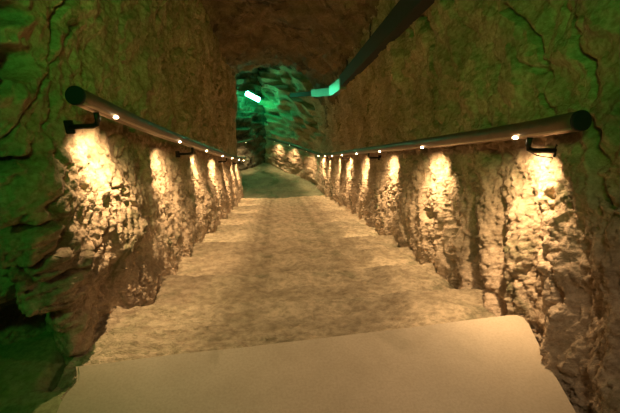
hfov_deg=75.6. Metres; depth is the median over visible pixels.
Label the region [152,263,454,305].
stone step
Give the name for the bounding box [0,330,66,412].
floor
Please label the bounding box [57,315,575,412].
stone slab
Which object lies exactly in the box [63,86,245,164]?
handrail
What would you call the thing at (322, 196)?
stone step
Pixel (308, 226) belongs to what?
stone step
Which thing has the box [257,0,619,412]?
wall
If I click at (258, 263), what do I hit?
stone step
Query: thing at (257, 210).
stone step
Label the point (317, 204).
stone step
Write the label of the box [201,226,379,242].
stone step
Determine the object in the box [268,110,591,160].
handrail
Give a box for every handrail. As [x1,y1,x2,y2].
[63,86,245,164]
[237,138,253,144]
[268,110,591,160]
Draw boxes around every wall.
[0,0,243,364]
[235,68,267,170]
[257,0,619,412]
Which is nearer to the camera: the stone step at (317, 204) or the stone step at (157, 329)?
the stone step at (157, 329)
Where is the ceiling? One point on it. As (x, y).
(316, 38)
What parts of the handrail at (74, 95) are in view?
mounting plate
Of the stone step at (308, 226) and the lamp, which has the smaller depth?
the stone step at (308, 226)
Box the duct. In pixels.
[290,0,434,96]
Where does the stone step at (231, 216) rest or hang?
on the floor
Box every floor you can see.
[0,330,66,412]
[240,163,323,198]
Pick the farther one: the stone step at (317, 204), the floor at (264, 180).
the floor at (264, 180)
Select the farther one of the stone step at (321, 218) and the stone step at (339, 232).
the stone step at (321, 218)
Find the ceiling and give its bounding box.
[199,0,378,128]
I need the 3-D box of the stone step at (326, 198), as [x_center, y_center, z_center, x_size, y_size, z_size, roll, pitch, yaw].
[-0.477,0.048,7.585,2.001,0.201,0.620,-2,25,-4]
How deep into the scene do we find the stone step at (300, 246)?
3.52 m
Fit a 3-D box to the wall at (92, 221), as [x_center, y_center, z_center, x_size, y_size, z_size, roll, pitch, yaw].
[-2.478,-1.017,4.875,2.730,5.443,7.906,-2,25,-4]
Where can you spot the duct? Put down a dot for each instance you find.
(404, 13)
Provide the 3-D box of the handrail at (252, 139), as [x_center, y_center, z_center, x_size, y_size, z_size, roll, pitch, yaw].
[-1.772,-1.527,9.781,0.904,0.145,0.180,-21,32,-37]
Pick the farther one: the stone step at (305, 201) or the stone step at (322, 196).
the stone step at (322, 196)
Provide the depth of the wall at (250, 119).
10.07 m
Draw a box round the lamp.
[244,90,260,101]
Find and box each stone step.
[53,288,496,399]
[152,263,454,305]
[176,247,420,276]
[191,235,400,256]
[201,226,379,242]
[214,218,368,232]
[220,213,358,225]
[227,209,351,219]
[231,206,346,213]
[233,202,338,210]
[238,200,335,205]
[239,197,329,202]
[241,195,324,200]

